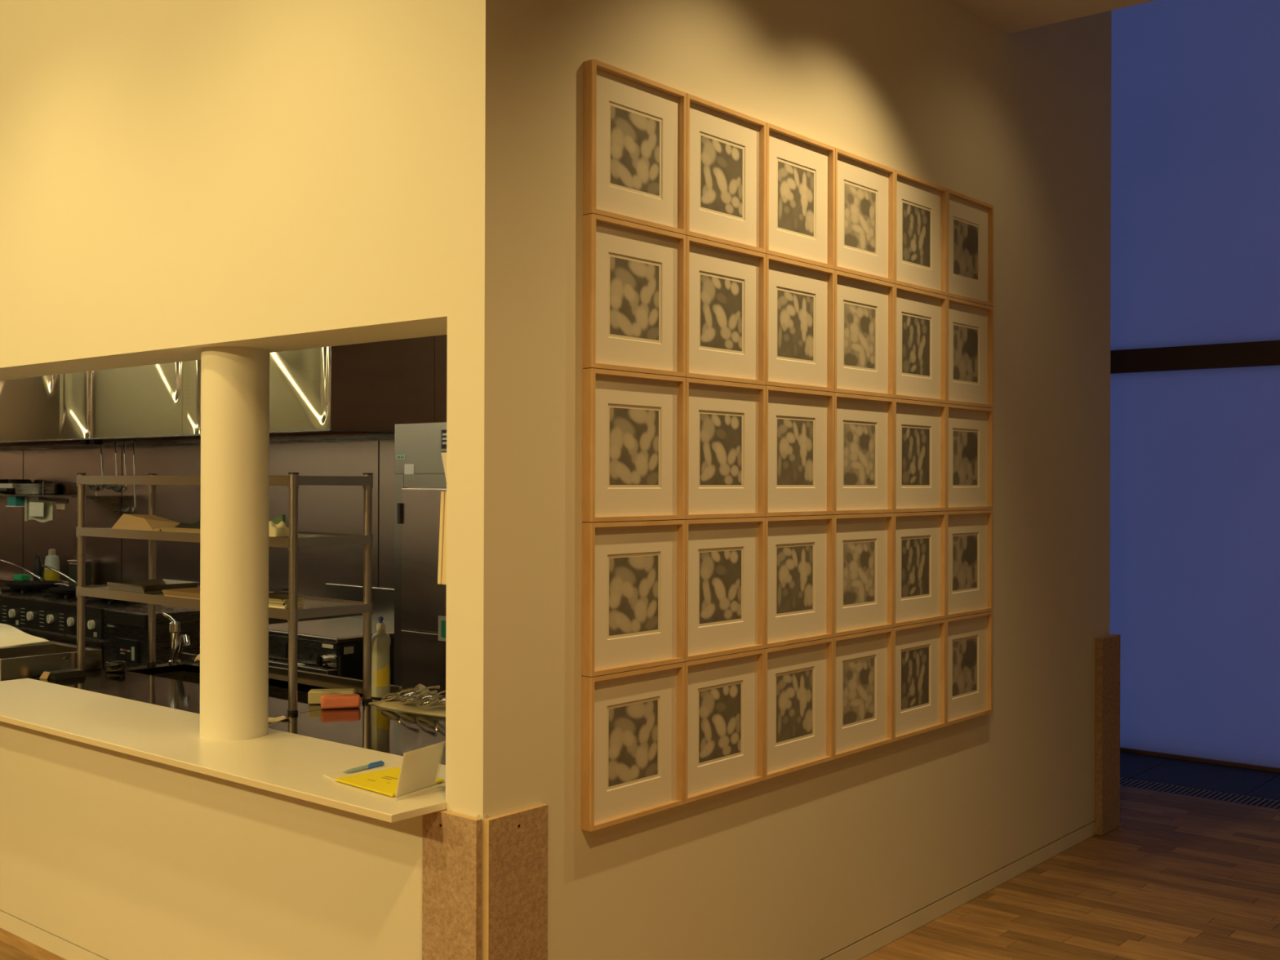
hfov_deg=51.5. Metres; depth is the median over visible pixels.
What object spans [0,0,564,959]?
wall
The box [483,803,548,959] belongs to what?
board
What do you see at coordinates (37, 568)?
bottle
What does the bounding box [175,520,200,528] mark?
gloves
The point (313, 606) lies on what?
shelf rack
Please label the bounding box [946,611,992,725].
framed print
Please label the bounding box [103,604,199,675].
oven
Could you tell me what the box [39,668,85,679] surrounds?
label holder
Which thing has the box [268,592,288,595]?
plate
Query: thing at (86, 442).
socket
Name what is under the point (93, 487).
bowl
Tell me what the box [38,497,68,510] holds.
wooden paddle
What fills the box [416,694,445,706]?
spoon
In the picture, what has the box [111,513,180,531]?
paper bag
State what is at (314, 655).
switch
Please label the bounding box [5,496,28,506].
carton
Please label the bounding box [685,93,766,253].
framed print
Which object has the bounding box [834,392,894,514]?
framed print
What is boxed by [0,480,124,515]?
wall shelf
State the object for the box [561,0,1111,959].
wall
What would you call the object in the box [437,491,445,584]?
chopping board
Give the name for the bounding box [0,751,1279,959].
floor
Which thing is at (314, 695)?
sponge
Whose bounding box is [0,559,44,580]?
handle
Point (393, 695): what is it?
bowl
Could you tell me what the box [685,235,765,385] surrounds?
framed print
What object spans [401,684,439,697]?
spoon
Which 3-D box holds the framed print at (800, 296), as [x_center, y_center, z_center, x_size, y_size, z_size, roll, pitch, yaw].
[0.496,-0.487,4.196,0.035,0.398,0.391,0,0,40]
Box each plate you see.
[268,588,288,591]
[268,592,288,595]
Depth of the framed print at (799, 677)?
4.21 m
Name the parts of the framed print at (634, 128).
frame rail, frame rail, frame rail, frame rail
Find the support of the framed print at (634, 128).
attached to the wall at (809, 863)
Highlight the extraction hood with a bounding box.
[0,336,434,450]
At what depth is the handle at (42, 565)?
9.94 m
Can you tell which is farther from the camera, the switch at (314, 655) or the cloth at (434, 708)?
the switch at (314, 655)
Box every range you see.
[0,586,148,670]
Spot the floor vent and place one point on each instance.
(1126, 782)
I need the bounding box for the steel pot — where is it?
[14,483,57,494]
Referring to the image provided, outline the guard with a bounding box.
[324,583,394,622]
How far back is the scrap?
4.57 m
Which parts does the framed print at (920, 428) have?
frame rail, frame rail, frame rail, frame rail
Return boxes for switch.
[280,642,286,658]
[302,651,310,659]
[312,653,317,659]
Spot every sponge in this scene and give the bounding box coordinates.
[13,573,30,580]
[307,688,355,704]
[320,693,360,709]
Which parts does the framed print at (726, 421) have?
frame rail, frame rail, frame rail, frame rail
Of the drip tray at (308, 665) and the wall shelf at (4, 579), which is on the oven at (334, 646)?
the drip tray at (308, 665)
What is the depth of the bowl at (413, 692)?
4.89 m
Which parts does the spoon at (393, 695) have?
handle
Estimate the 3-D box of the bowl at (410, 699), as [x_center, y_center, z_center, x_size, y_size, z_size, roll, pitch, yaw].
[-0.838,0.797,4.817,0.088,0.026,0.058,-19,-5,37]
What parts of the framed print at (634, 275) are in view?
frame rail, frame rail, frame rail, frame rail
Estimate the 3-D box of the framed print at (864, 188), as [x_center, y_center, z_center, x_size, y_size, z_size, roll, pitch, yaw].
[0.750,-0.886,4.497,0.035,0.398,0.391,0,0,40]
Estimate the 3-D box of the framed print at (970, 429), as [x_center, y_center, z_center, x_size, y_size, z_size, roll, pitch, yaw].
[1.254,-0.084,5.098,0.035,0.398,0.391,0,0,40]
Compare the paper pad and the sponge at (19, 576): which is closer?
the paper pad
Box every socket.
[80,439,93,444]
[88,439,102,444]
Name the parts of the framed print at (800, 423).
frame rail, frame rail, frame rail, frame rail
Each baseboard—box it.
[0,909,108,959]
[820,820,1095,959]
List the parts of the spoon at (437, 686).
handle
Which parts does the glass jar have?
lid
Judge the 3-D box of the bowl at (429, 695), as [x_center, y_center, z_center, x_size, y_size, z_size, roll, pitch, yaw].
[-0.768,0.795,4.853,0.088,0.026,0.058,-19,-5,37]
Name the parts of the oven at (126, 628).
name plate, drawer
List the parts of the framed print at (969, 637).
frame rail, frame rail, frame rail, frame rail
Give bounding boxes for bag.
[24,497,53,522]
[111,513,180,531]
[271,515,285,524]
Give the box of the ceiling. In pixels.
[949,0,1155,34]
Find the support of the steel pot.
on the wall shelf at (113, 503)
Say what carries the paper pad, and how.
attached to the upper cabinet
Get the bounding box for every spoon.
[381,687,419,701]
[399,689,437,703]
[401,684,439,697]
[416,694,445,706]
[420,689,445,701]
[437,697,445,705]
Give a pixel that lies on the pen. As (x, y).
(378, 763)
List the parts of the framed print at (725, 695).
frame rail, frame rail, frame rail, frame rail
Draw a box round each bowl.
[0,479,34,493]
[88,484,103,491]
[102,484,118,488]
[110,485,128,492]
[120,506,137,513]
[381,692,400,701]
[399,695,418,703]
[401,690,421,697]
[416,697,436,706]
[420,693,439,701]
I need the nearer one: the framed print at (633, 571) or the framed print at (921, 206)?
the framed print at (633, 571)
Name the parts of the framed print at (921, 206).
frame rail, frame rail, frame rail, frame rail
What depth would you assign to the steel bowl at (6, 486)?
10.57 m
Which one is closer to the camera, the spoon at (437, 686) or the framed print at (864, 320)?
the framed print at (864, 320)
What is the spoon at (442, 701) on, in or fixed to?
on the cloth at (434, 708)
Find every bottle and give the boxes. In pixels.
[33,553,42,580]
[44,548,59,580]
[371,616,391,697]
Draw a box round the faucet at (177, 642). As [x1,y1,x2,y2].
[162,612,190,664]
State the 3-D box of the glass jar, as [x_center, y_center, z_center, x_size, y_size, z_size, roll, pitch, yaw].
[-4.263,0.710,10.113,0.150,0.200,0.130,0,0,40]
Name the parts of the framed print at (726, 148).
frame rail, frame rail, frame rail, frame rail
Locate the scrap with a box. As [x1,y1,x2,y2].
[268,715,290,722]
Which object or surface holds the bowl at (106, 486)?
on the ladle at (105, 486)
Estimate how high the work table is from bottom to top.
0.830 m
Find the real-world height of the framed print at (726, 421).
0.398 m
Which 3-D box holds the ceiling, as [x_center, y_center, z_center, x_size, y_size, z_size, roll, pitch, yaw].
[-1.708,-1.977,2.220,11.400,0.300,8.988,0,0,40]
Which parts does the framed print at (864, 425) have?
frame rail, frame rail, frame rail, frame rail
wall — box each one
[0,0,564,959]
[0,334,447,624]
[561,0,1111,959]
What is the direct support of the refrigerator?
on the floor
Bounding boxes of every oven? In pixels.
[17,628,103,670]
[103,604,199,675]
[268,617,394,684]
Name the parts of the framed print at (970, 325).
frame rail, frame rail, frame rail, frame rail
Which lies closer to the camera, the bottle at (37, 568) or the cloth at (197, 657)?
the cloth at (197, 657)
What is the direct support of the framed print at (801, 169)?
attached to the wall at (809, 863)
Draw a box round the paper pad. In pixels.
[441,453,446,480]
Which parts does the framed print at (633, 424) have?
frame rail, frame rail, frame rail, frame rail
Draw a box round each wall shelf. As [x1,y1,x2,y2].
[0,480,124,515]
[0,575,59,586]
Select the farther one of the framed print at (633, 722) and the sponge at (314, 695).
the sponge at (314, 695)
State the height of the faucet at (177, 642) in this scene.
0.227 m
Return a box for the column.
[200,346,269,741]
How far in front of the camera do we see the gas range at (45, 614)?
9.05 m
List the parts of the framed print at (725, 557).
frame rail, frame rail, frame rail, frame rail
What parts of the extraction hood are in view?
utensil rail, panel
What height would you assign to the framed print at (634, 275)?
0.398 m
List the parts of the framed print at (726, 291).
frame rail, frame rail, frame rail, frame rail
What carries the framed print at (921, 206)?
attached to the wall at (809, 863)
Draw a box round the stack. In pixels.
[334,767,444,796]
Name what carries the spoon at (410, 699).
on the cloth at (434, 708)
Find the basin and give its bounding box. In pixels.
[0,640,102,680]
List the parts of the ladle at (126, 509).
handle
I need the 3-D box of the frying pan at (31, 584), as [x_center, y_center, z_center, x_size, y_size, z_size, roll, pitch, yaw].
[-4.470,0.782,9.868,0.538,0.047,0.398,0,0,40]
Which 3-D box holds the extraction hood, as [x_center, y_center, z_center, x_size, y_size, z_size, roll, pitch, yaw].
[-3.603,-0.755,9.214,5.702,1.027,0.730,0,0,40]
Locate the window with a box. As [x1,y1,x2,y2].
[1109,0,1279,772]
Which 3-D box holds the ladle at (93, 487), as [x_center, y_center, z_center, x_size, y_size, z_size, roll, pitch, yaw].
[-3.789,-0.099,9.260,0.112,0.354,0.111,0,0,40]
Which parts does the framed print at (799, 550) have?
frame rail, frame rail, frame rail, frame rail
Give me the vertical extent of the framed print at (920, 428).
0.398 m
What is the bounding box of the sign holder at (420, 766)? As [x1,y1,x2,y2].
[395,742,444,796]
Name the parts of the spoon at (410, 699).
handle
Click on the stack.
(385, 781)
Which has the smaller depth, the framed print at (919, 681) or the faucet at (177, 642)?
the framed print at (919, 681)
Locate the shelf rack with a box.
[75,472,373,714]
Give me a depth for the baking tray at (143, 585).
5.58 m
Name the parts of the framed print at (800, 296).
frame rail, frame rail, frame rail, frame rail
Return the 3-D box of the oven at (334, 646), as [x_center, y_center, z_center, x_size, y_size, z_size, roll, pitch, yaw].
[-1.707,1.233,7.544,0.862,0.795,0.800,0,0,40]
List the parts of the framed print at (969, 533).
frame rail, frame rail, frame rail, frame rail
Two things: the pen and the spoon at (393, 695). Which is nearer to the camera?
the pen
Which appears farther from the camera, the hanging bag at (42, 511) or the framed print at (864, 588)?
the hanging bag at (42, 511)
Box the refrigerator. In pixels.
[394,422,446,695]
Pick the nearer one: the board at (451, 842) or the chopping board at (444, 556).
the board at (451, 842)
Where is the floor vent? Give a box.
[1120,777,1279,809]
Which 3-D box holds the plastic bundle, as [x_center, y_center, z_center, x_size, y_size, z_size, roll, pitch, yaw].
[-1.352,0.179,4.918,0.120,0.057,0.080,0,0,40]
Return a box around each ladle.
[88,440,105,491]
[102,440,119,488]
[110,440,128,492]
[120,440,137,513]
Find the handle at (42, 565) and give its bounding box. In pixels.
[41,564,76,584]
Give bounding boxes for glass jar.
[67,559,93,586]
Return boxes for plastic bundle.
[268,520,288,537]
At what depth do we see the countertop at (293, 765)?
3.93 m
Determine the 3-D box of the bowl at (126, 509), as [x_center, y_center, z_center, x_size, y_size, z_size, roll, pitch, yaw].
[-3.461,0.203,8.983,0.112,0.042,0.111,0,0,40]
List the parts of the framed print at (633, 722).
frame rail, frame rail, frame rail, frame rail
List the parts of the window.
pane, pane, sill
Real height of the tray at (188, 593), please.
0.024 m
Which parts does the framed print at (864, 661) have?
frame rail, frame rail, frame rail, frame rail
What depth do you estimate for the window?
7.79 m
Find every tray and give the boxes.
[106,578,199,592]
[160,526,200,533]
[161,586,274,599]
[268,595,303,603]
[268,601,305,608]
[268,657,338,675]
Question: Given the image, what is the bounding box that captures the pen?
[342,760,384,773]
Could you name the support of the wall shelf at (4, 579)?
attached to the wall at (321, 508)
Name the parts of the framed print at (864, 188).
frame rail, frame rail, frame rail, frame rail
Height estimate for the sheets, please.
0.003 m
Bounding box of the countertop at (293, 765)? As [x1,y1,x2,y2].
[0,678,446,822]
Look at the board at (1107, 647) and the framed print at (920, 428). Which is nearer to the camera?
the framed print at (920, 428)
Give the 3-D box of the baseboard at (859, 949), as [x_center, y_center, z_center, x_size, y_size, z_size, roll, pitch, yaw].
[0.915,1.606,4.738,0.012,0.060,4.040,0,0,40]
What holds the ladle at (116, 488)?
hanging from the extraction hood
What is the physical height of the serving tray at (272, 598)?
0.016 m
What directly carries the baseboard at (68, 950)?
attached to the wall at (179, 179)
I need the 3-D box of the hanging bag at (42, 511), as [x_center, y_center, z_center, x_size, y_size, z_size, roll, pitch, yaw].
[-4.543,0.225,10.055,0.415,0.191,0.060,0,0,40]
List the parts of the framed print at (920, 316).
frame rail, frame rail, frame rail, frame rail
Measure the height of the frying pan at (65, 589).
0.043 m
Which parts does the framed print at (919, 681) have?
frame rail, frame rail, frame rail, frame rail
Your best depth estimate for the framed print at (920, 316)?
4.82 m
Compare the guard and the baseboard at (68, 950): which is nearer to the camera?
the baseboard at (68, 950)
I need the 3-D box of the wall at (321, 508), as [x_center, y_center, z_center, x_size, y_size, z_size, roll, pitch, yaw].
[-2.439,0.180,8.764,10.066,2.900,0.080,0,0,40]
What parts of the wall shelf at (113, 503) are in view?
shelf plate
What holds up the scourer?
on the kitchen counter at (180, 689)
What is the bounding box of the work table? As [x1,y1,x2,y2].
[268,688,445,764]
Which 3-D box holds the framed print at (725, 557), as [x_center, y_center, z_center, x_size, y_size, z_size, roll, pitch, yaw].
[0.241,0.312,3.894,0.035,0.398,0.391,0,0,40]
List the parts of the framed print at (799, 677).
frame rail, frame rail, frame rail, frame rail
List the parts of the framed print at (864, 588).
frame rail, frame rail, frame rail, frame rail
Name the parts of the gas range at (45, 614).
knob, knob, knob, control panel, knob, knob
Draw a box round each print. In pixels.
[581,520,685,676]
[581,662,684,831]
[582,58,686,235]
[582,213,686,377]
[582,368,685,522]
[675,516,764,661]
[684,648,764,803]
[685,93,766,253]
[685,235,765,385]
[685,377,765,519]
[760,515,834,648]
[763,637,833,779]
[764,122,835,269]
[764,385,834,516]
[765,253,835,391]
[828,512,893,636]
[831,270,894,398]
[832,627,893,759]
[834,147,894,283]
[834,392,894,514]
[892,618,946,741]
[893,169,947,295]
[893,284,946,403]
[893,398,946,512]
[893,511,946,626]
[946,188,994,306]
[946,296,993,408]
[946,404,993,511]
[946,509,992,618]
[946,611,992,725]
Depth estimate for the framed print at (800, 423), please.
4.21 m
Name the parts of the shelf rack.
post, rail, rail, post, rail, rail, rail, shelf plate, shelf plate, rail, post, rail, rail, rail, rail, rail, post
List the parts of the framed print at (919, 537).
frame rail, frame rail, frame rail, frame rail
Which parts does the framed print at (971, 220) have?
frame rail, frame rail, frame rail, frame rail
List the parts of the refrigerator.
panel, door, door, green panel frame, green panel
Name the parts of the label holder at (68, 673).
tan plate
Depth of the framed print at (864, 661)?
4.52 m
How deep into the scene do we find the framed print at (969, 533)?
5.12 m
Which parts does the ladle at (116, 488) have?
handle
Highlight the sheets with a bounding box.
[323,760,401,781]
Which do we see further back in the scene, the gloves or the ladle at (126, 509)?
the ladle at (126, 509)
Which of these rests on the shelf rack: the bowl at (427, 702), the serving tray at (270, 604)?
the serving tray at (270, 604)
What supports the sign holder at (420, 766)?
on the countertop at (293, 765)
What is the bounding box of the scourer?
[105,660,125,671]
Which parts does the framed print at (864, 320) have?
frame rail, frame rail, frame rail, frame rail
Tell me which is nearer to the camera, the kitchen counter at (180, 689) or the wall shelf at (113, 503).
the kitchen counter at (180, 689)
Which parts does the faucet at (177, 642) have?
lever, spout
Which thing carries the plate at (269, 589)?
on the plate at (269, 593)
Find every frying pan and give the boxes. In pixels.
[4,580,69,589]
[48,586,75,594]
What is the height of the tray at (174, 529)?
0.020 m
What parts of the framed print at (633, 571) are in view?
frame rail, frame rail, frame rail, frame rail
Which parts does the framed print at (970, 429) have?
frame rail, frame rail, frame rail, frame rail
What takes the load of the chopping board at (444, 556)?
hanging from the upper cabinet
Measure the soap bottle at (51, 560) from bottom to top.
0.272 m
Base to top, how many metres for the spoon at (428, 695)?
0.066 m
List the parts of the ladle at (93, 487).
handle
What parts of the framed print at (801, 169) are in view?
frame rail, frame rail, frame rail, frame rail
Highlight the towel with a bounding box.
[0,623,48,647]
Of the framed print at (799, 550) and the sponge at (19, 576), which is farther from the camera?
the sponge at (19, 576)
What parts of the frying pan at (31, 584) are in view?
handle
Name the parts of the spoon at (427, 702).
handle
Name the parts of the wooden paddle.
blade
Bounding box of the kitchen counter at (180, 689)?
[31,652,401,717]
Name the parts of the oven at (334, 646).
panel, knob, name plate, plate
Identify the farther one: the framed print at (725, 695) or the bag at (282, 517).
the bag at (282, 517)
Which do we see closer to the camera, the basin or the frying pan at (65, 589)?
the basin
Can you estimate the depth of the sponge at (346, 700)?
4.81 m
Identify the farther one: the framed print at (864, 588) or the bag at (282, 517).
the bag at (282, 517)
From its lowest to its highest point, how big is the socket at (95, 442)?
0.035 m
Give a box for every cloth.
[194,653,199,662]
[368,683,445,715]
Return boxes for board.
[422,809,481,959]
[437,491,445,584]
[441,491,446,584]
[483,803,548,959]
[1094,634,1119,835]
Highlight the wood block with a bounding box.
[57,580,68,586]
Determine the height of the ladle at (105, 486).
0.339 m
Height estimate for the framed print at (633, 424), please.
0.398 m
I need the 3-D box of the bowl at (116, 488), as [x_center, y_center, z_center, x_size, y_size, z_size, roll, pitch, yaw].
[-3.553,0.063,9.060,0.112,0.042,0.111,0,0,40]
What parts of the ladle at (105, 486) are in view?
handle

